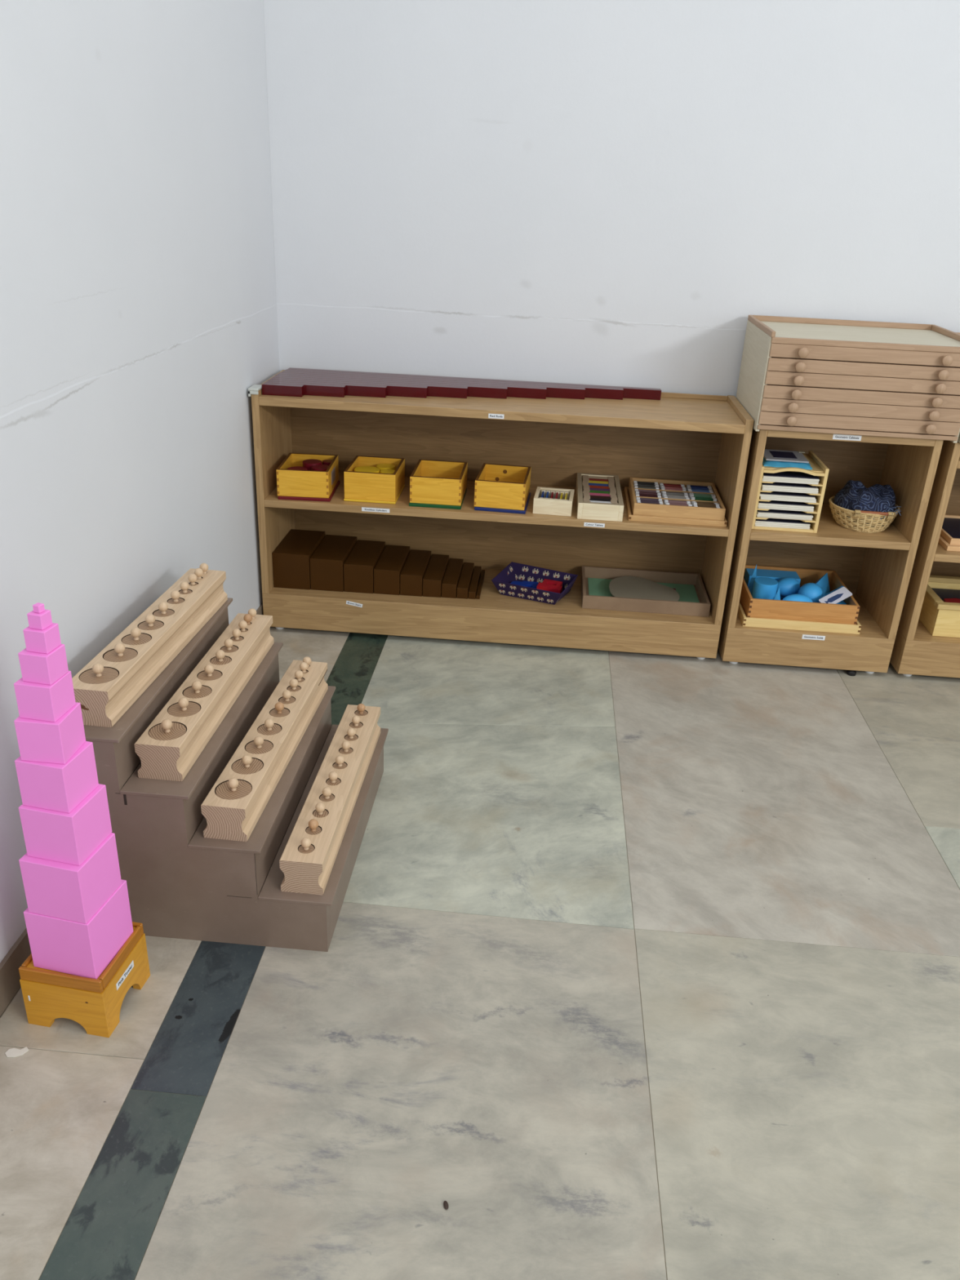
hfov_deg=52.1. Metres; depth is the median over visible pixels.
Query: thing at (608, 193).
wall
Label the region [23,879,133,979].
cube
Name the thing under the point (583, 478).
tablet
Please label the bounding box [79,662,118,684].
cylinder
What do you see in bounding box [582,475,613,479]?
tablet
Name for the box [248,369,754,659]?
shelf unit
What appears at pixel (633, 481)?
tablet
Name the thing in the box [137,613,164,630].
cylinder
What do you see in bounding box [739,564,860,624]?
box
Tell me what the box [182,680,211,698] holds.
cylinder
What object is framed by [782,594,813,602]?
blue ellipsoid
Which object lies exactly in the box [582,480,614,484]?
tablet
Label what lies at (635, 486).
tablet
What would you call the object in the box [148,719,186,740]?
cylinder
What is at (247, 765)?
cylinder
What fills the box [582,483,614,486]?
tablet
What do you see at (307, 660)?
cylinder
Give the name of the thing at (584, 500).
tablet
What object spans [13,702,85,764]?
cube
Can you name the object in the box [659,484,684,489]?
tablet
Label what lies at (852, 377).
drawer cabinet
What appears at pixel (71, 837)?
cube
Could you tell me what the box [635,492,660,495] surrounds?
tablet
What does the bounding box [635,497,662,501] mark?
tablet
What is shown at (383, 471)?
cylinder
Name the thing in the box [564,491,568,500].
tablet
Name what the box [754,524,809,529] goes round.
card
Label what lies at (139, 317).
wall
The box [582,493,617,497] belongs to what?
tablet
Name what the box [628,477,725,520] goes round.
box
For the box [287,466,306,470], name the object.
cylinder
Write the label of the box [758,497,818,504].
shelf
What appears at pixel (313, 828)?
cylinder
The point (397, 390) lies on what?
rod
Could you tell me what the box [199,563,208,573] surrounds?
cylinder
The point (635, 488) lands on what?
tablet
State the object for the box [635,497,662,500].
tablet
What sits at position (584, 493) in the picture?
tablet
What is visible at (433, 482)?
box
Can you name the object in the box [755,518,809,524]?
card
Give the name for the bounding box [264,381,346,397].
rod
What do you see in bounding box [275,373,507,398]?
rod
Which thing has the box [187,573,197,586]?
cylinder
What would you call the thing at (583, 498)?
tablet
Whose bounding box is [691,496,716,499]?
tablet
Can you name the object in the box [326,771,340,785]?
cylinder
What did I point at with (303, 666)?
cylinder
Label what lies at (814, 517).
shelf
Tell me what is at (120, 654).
cylinder
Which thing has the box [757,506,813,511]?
card
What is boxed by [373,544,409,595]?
brown prism
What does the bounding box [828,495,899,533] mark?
wicker basket
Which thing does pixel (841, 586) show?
card
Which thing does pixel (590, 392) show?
rod
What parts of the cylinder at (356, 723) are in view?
knob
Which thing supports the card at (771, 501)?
on the card at (759, 504)
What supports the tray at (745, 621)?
on the shelf unit at (876, 568)
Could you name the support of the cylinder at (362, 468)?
in the box at (357, 485)
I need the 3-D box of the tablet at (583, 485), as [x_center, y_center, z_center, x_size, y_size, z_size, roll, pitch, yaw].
[0.316,-0.394,2.624,0.086,0.037,0.011,4,25,3]
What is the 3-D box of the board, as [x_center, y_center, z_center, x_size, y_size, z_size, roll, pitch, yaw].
[0.452,-0.141,2.713,0.190,0.002,0.183,4,25,3]
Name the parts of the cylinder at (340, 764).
knob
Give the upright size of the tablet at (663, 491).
0.033 m
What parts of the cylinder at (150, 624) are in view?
knob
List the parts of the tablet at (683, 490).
panel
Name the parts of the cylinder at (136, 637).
knob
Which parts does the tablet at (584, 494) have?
panel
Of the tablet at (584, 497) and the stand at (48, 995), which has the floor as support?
the stand at (48, 995)
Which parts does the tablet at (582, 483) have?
panel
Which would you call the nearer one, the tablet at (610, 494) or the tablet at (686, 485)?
the tablet at (610, 494)
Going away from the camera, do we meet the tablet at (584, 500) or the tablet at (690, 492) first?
the tablet at (584, 500)
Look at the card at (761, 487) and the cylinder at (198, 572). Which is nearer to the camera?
the cylinder at (198, 572)
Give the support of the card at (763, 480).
in the rack
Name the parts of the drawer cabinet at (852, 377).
panel, rail, knob, knob, knob, knob, knob, knob, rail, board, drawer, panel, drawer, drawer, drawer, drawer, drawer, knob, knob, knob, knob, knob, panel, rail, knob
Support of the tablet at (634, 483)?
in the box at (637, 508)
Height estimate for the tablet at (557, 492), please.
0.032 m
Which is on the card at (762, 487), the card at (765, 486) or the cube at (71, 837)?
the card at (765, 486)
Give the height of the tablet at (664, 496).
0.032 m
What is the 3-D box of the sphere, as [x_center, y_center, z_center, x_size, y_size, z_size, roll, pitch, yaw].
[0.883,-0.121,2.626,0.064,0.064,0.064,4,25,3]
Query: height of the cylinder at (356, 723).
0.040 m
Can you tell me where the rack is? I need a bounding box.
[751,450,829,533]
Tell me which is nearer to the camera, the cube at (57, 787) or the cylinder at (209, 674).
the cube at (57, 787)
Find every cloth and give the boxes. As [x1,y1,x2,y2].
[833,480,901,526]
[931,587,959,601]
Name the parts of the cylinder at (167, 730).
knob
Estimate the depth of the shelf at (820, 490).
2.42 m
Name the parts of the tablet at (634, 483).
panel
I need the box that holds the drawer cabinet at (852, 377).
[736,315,959,443]
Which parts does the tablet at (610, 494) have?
panel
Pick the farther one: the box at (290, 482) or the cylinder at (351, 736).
the box at (290, 482)
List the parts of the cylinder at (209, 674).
knob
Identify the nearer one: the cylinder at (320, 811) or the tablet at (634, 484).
the cylinder at (320, 811)
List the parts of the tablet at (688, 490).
panel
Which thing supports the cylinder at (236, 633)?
on the block at (171, 759)
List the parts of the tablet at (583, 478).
panel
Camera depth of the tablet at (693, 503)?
2.51 m
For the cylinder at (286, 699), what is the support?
on the block at (235, 820)
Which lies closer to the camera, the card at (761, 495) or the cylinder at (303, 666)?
the cylinder at (303, 666)
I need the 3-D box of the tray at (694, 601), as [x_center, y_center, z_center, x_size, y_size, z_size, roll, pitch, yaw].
[0.450,-0.137,2.716,0.336,0.036,0.228,4,25,3]
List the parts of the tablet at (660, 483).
panel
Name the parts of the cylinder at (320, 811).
knob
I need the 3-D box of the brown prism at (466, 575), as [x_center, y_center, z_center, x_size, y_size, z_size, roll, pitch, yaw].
[-0.040,-0.167,2.739,0.030,0.030,0.200,4,25,3]
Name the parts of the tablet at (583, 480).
panel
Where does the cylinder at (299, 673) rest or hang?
on the block at (235, 820)
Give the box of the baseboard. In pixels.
[0,601,263,1016]
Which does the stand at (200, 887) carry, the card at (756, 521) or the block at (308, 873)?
the block at (308, 873)
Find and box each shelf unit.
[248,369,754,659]
[717,427,943,675]
[889,440,959,678]
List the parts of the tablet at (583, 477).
panel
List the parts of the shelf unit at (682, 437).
panel, shelf, panel, rail, panel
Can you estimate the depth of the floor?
1.46 m
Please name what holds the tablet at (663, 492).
in the box at (637, 508)
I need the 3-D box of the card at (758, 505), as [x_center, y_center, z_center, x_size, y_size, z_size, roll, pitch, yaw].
[0.765,-0.359,2.505,0.136,0.004,0.150,4,25,3]
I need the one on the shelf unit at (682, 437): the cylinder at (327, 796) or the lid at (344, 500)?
the lid at (344, 500)
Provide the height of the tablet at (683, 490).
0.032 m
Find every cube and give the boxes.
[13,671,75,722]
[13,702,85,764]
[14,741,98,813]
[17,644,68,684]
[18,783,111,865]
[18,832,121,924]
[22,622,61,653]
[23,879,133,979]
[26,608,52,630]
[32,602,44,613]
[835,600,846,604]
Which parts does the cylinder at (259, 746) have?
knob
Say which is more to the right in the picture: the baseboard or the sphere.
the sphere
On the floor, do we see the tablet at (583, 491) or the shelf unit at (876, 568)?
the shelf unit at (876, 568)
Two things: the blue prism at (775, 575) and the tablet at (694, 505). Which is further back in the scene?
the blue prism at (775, 575)
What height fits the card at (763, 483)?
0.002 m
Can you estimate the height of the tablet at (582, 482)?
0.037 m
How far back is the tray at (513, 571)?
2.73 m
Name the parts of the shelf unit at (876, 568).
panel, panel, shelf, panel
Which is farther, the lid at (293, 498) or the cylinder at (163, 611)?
the lid at (293, 498)
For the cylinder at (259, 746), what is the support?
on the block at (235, 820)
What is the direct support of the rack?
on the shelf unit at (876, 568)
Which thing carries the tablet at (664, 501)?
in the box at (637, 508)
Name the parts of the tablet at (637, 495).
panel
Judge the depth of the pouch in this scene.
2.42 m
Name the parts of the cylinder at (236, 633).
knob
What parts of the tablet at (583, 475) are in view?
panel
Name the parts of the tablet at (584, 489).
panel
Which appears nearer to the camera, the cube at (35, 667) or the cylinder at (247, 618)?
the cube at (35, 667)
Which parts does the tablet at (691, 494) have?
panel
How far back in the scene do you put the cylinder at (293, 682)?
1.85 m
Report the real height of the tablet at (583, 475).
0.037 m
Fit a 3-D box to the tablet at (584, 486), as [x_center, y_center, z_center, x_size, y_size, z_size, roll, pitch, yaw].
[0.316,-0.384,2.603,0.086,0.037,0.011,4,25,3]
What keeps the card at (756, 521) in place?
on the card at (756, 523)
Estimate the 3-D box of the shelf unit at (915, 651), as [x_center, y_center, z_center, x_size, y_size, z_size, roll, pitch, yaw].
[1.417,-0.226,2.570,0.600,0.625,0.315,4,25,3]
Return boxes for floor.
[0,626,959,1279]
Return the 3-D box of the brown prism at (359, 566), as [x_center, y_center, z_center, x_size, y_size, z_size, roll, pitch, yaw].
[-0.320,-0.206,2.736,0.080,0.080,0.200,4,25,3]
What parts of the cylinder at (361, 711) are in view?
knob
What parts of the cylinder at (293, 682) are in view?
knob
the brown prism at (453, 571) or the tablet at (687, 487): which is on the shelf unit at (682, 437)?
the brown prism at (453, 571)
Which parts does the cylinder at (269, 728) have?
knob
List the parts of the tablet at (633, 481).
panel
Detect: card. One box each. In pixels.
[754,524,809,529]
[755,515,812,520]
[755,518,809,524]
[755,520,810,525]
[755,522,809,528]
[756,510,813,517]
[756,513,812,519]
[757,504,813,510]
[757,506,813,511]
[757,509,811,515]
[758,501,813,508]
[759,495,816,501]
[759,496,816,502]
[759,500,813,506]
[760,485,818,492]
[760,487,817,493]
[760,491,815,497]
[760,492,815,499]
[761,482,817,488]
[761,483,817,490]
[762,474,819,480]
[762,477,818,482]
[762,479,817,484]
[763,448,808,462]
[763,471,818,479]
[817,586,844,603]
[818,586,852,604]
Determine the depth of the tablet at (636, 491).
2.58 m
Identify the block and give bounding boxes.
[71,568,227,727]
[134,613,274,781]
[200,659,328,841]
[279,704,380,895]
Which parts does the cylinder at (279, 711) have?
knob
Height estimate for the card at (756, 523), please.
0.004 m
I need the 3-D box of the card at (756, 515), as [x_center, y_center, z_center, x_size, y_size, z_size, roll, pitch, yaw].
[0.766,-0.335,2.520,0.136,0.004,0.150,4,25,3]
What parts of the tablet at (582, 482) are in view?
panel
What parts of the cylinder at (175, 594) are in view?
knob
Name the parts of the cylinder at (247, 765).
knob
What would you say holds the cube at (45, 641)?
on the cube at (35, 667)
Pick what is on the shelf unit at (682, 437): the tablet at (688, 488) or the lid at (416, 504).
the lid at (416, 504)
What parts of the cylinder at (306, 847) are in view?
knob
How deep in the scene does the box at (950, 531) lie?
2.55 m
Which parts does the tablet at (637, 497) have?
panel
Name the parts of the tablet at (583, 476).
panel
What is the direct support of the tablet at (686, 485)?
in the box at (637, 508)
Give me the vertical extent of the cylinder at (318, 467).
0.055 m
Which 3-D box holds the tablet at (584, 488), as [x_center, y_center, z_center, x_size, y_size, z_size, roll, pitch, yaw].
[0.315,-0.379,2.593,0.086,0.037,0.011,4,25,3]
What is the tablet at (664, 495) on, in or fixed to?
in the box at (637, 508)
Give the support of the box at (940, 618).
on the shelf unit at (915, 651)
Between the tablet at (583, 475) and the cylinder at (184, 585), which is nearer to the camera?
the cylinder at (184, 585)
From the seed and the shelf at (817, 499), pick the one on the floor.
the seed
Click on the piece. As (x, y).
(945, 600)
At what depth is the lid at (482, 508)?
2.51 m
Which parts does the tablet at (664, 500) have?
panel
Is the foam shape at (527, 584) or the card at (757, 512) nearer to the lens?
the card at (757, 512)
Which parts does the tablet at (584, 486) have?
panel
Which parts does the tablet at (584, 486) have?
panel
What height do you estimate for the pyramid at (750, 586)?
0.107 m
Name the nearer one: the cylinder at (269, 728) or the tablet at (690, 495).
the cylinder at (269, 728)
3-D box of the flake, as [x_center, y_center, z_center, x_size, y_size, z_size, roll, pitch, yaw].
[-0.650,0.579,1.379,0.031,0.001,0.016,-2,25,-10]
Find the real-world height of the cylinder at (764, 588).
0.082 m
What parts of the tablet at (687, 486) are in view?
panel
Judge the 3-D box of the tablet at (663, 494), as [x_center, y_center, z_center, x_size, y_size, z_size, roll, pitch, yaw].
[0.511,-0.364,2.576,0.066,0.033,0.008,4,25,4]
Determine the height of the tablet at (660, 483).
0.033 m
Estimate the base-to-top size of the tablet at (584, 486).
0.037 m
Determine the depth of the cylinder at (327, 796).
1.69 m
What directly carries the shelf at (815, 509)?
attached to the rack
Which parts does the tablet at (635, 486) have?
panel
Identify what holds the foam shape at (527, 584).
in the tray at (513, 571)
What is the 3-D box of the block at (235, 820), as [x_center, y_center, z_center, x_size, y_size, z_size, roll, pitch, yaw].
[-0.368,0.177,1.747,0.070,0.061,0.512,5,25,4]
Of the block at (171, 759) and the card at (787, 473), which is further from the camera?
the card at (787, 473)
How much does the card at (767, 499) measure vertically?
0.004 m
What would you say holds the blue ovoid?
in the box at (780, 609)
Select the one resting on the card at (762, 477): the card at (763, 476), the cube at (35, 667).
the card at (763, 476)
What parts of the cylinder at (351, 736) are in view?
knob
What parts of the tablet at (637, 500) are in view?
panel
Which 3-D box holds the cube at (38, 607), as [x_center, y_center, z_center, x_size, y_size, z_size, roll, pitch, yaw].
[-0.543,-0.039,1.209,0.010,0.010,0.010,11,26,18]
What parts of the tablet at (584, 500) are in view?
panel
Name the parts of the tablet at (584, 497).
panel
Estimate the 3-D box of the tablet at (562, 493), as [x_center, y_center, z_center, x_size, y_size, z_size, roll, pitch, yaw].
[0.209,-0.358,2.542,0.011,0.032,0.086,6,25,6]
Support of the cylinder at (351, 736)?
on the block at (308, 873)
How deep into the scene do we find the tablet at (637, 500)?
2.51 m
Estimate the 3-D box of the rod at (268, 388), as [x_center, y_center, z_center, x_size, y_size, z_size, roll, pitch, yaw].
[-0.488,-0.620,2.434,0.100,0.025,0.025,4,25,3]
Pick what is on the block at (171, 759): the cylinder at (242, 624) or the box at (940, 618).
the cylinder at (242, 624)
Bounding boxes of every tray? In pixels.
[491,561,577,604]
[580,565,710,617]
[623,486,727,527]
[737,602,861,634]
[937,535,959,551]
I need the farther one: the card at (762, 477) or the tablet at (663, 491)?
the tablet at (663, 491)
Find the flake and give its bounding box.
[4,1046,29,1057]
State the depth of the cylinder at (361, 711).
1.96 m
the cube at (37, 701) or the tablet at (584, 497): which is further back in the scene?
the tablet at (584, 497)
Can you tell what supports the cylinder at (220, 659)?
on the block at (171, 759)
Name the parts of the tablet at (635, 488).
panel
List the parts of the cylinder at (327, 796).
knob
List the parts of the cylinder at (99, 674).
knob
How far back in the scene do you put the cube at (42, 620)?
1.21 m
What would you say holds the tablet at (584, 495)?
in the box at (585, 510)
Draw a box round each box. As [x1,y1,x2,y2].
[275,453,338,497]
[343,455,404,501]
[409,458,467,506]
[474,462,531,510]
[533,486,574,516]
[575,472,623,521]
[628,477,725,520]
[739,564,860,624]
[919,574,959,637]
[940,514,959,546]
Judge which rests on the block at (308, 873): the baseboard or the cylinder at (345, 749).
the cylinder at (345, 749)
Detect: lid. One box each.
[277,480,340,502]
[343,484,404,504]
[408,487,466,509]
[474,492,530,514]
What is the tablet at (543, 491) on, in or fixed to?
in the box at (540, 505)
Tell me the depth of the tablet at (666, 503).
2.50 m
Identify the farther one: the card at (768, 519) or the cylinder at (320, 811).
the card at (768, 519)
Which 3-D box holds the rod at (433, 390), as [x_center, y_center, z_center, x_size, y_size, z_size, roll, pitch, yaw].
[-0.281,-0.648,2.514,0.500,0.025,0.025,4,25,3]
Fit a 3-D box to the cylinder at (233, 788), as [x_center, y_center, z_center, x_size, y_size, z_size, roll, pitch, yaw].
[-0.388,0.236,1.548,0.056,0.040,0.056,2,25,-1]
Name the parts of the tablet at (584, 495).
panel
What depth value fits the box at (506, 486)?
2.50 m
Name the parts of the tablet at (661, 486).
panel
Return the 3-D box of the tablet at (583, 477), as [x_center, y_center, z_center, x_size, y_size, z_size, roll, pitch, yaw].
[0.323,-0.423,2.688,0.086,0.037,0.011,4,25,3]
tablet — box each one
[539,489,546,497]
[545,489,550,498]
[548,489,555,498]
[555,490,559,499]
[558,490,564,499]
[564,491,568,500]
[582,475,613,478]
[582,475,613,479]
[582,477,613,481]
[582,478,614,481]
[582,480,614,482]
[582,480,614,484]
[582,481,614,484]
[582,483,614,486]
[582,484,614,493]
[582,486,616,489]
[582,488,616,491]
[582,490,616,494]
[582,491,615,495]
[582,493,617,496]
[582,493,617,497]
[582,497,617,502]
[582,499,617,502]
[583,485,616,488]
[583,488,616,492]
[583,495,617,499]
[583,497,617,501]
[633,480,657,484]
[633,484,657,487]
[634,481,658,484]
[634,483,658,486]
[634,485,658,489]
[634,488,659,491]
[634,489,659,493]
[635,491,660,494]
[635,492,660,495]
[635,493,661,497]
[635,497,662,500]
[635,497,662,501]
[636,499,662,502]
[636,501,662,503]
[659,483,684,487]
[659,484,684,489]
[660,485,685,491]
[660,488,685,493]
[661,487,686,490]
[662,491,687,494]
[662,492,688,495]
[662,493,688,497]
[662,495,688,501]
[663,496,689,501]
[663,499,690,504]
[664,501,690,503]
[666,502,692,506]
[686,484,711,487]
[686,485,711,491]
[687,487,712,489]
[687,488,712,493]
[688,489,713,496]
[689,492,715,495]
[689,493,715,497]
[689,495,715,497]
[690,497,716,502]
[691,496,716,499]
[691,501,717,506]
[693,502,719,506]
[693,503,719,506]
[693,505,719,508]
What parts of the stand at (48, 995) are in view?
frame, frame, frame, frame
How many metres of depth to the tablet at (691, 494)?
2.58 m
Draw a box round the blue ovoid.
[776,577,799,596]
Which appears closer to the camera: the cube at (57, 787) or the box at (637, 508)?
the cube at (57, 787)
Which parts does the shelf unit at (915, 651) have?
panel, shelf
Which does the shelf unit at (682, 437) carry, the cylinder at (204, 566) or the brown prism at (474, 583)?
the brown prism at (474, 583)
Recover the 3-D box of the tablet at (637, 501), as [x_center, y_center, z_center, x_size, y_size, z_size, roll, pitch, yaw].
[0.433,-0.337,2.511,0.066,0.032,0.008,4,25,4]
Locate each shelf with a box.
[755,515,815,522]
[757,508,817,513]
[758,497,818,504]
[760,488,821,495]
[761,480,822,486]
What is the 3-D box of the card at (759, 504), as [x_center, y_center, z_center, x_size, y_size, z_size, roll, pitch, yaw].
[0.767,-0.364,2.506,0.136,0.004,0.150,4,25,3]
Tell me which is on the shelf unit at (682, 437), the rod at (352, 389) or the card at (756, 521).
the rod at (352, 389)
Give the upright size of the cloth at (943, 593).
0.060 m
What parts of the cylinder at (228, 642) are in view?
knob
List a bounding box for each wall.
[0,0,279,963]
[262,0,959,397]
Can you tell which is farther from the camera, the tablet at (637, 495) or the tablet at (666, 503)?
the tablet at (637, 495)
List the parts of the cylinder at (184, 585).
knob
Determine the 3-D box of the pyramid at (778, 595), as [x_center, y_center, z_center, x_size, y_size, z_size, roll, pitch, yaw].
[0.777,-0.096,2.575,0.032,0.092,0.032,20,30,33]
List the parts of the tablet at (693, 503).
panel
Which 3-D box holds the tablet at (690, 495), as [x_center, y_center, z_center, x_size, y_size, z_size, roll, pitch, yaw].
[0.583,-0.362,2.579,0.066,0.032,0.008,4,25,4]
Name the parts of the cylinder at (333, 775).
knob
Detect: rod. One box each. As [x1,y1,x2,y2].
[261,382,304,396]
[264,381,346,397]
[267,378,386,397]
[271,377,427,398]
[273,375,467,398]
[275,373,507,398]
[278,372,546,399]
[281,370,585,399]
[284,368,623,399]
[288,367,661,399]
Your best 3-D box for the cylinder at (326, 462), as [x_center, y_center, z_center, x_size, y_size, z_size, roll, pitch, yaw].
[-0.405,-0.453,2.638,0.035,0.056,0.035,4,25,3]
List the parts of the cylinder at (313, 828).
knob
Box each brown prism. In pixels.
[271,528,325,589]
[309,534,356,591]
[343,539,385,593]
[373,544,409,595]
[400,549,431,596]
[422,554,448,597]
[441,558,463,598]
[456,562,474,599]
[468,565,481,599]
[475,569,484,599]
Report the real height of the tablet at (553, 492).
0.032 m
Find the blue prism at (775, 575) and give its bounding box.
[744,568,800,598]
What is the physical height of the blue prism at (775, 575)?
0.061 m
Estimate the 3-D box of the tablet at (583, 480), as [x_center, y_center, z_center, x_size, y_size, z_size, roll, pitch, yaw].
[0.321,-0.414,2.667,0.086,0.037,0.011,4,25,3]
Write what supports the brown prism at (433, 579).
on the shelf unit at (682, 437)
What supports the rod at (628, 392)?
on the shelf unit at (682, 437)
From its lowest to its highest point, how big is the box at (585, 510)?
0.043 m
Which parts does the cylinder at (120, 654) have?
knob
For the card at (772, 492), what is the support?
on the card at (761, 495)
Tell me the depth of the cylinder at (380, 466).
2.62 m
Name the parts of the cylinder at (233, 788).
knob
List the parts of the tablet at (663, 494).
panel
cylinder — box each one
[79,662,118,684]
[103,643,137,662]
[121,627,151,644]
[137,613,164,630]
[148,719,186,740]
[153,601,174,617]
[167,590,184,604]
[167,697,200,716]
[178,581,191,594]
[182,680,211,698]
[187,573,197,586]
[194,568,203,579]
[197,664,222,680]
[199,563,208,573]
[210,649,231,665]
[215,777,252,799]
[220,638,238,653]
[231,628,243,641]
[231,754,262,774]
[238,620,247,631]
[243,613,252,624]
[244,735,273,754]
[248,608,256,618]
[257,718,281,735]
[270,702,289,717]
[279,689,295,703]
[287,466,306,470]
[287,678,300,691]
[294,670,304,682]
[297,837,314,853]
[299,662,307,673]
[302,458,321,470]
[302,656,311,666]
[306,818,321,835]
[311,464,328,471]
[312,802,328,817]
[320,786,334,801]
[322,459,332,465]
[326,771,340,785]
[333,755,346,768]
[339,740,352,754]
[344,728,358,741]
[349,715,362,728]
[354,466,379,472]
[355,703,367,715]
[376,463,395,472]
[380,469,395,473]
[751,577,777,599]
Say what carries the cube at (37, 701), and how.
on the cube at (38, 740)
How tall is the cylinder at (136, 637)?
0.040 m
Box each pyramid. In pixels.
[747,564,756,595]
[773,587,780,599]
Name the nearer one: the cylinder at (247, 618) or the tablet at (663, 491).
the cylinder at (247, 618)
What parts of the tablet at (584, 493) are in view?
panel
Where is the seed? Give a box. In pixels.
[443,1200,448,1209]
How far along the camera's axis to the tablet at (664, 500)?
2.52 m
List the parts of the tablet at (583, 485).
panel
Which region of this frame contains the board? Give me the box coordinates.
[608,575,679,600]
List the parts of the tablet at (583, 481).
panel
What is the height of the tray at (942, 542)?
0.012 m
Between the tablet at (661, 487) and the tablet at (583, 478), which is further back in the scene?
the tablet at (583, 478)
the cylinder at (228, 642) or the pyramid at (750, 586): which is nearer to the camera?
the cylinder at (228, 642)
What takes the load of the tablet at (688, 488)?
in the box at (637, 508)
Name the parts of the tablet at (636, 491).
panel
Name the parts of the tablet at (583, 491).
panel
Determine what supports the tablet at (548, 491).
in the box at (540, 505)
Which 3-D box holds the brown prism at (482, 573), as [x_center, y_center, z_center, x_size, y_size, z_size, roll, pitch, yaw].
[0.002,-0.157,2.745,0.010,0.010,0.200,4,25,3]
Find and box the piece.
[943,598,959,603]
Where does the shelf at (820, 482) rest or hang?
attached to the rack
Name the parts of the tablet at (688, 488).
panel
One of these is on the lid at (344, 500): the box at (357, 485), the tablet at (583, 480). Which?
the box at (357, 485)
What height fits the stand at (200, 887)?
0.370 m
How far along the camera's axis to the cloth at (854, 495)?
2.47 m
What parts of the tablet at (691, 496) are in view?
panel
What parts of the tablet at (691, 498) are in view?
panel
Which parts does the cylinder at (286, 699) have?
knob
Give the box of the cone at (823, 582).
[814,573,830,595]
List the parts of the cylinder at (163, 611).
knob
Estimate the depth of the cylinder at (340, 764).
1.78 m
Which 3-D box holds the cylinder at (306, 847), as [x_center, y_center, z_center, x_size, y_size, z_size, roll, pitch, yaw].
[-0.277,0.332,1.565,0.025,0.040,0.025,-20,33,-40]
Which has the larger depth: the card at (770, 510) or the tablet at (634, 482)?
the tablet at (634, 482)
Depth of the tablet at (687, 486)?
2.65 m
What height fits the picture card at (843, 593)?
0.038 m
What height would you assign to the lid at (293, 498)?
0.008 m
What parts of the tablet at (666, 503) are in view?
panel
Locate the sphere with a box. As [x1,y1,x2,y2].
[797,582,822,602]
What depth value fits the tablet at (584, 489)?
2.57 m
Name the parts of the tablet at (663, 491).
panel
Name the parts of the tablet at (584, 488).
panel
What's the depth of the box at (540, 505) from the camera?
2.50 m
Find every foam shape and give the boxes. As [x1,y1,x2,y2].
[510,581,538,588]
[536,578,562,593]
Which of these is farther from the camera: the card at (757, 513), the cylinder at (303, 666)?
the card at (757, 513)
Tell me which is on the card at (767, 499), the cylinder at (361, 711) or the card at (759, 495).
the card at (759, 495)
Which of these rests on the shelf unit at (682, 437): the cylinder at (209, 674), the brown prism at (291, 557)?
the brown prism at (291, 557)
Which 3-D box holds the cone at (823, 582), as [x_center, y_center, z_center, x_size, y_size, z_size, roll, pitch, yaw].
[0.929,-0.146,2.705,0.061,0.064,0.090,17,29,29]
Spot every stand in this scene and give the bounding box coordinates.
[18,921,150,1037]
[83,597,388,951]
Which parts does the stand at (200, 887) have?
panel, panel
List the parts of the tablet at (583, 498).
panel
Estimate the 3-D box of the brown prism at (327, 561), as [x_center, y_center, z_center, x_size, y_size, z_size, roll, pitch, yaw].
[-0.405,-0.216,2.736,0.090,0.090,0.200,4,25,3]
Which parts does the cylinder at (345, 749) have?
knob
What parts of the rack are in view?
panel, board, panel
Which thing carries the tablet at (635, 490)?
in the box at (637, 508)
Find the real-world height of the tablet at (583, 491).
0.037 m
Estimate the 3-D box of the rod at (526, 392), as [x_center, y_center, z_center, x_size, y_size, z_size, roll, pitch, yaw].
[-0.178,-0.661,2.554,0.700,0.025,0.025,4,25,3]
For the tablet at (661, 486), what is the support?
in the box at (637, 508)
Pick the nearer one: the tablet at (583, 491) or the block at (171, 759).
the block at (171, 759)
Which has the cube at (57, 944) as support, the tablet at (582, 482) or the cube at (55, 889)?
the cube at (55, 889)
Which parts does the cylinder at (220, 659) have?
knob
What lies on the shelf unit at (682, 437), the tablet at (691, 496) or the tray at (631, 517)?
the tray at (631, 517)
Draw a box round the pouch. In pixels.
[762,456,812,469]
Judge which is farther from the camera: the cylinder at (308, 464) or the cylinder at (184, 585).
the cylinder at (308, 464)
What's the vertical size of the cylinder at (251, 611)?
0.040 m
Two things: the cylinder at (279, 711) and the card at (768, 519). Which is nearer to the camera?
the cylinder at (279, 711)
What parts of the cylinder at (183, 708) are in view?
knob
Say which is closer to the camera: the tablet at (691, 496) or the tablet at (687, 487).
the tablet at (691, 496)
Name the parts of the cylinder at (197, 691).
knob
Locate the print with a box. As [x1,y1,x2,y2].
[501,569,571,600]
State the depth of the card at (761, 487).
2.42 m
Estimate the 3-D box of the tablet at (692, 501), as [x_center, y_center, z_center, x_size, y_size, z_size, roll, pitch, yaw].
[0.578,-0.340,2.532,0.066,0.032,0.008,4,25,4]
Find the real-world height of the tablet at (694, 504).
0.032 m
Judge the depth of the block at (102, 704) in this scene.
1.62 m
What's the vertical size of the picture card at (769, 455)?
0.005 m
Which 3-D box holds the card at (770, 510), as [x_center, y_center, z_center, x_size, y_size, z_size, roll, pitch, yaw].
[0.766,-0.346,2.514,0.132,0.002,0.140,4,25,3]
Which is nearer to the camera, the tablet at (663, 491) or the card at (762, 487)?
the card at (762, 487)
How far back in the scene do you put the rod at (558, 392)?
2.55 m
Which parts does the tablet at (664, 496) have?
panel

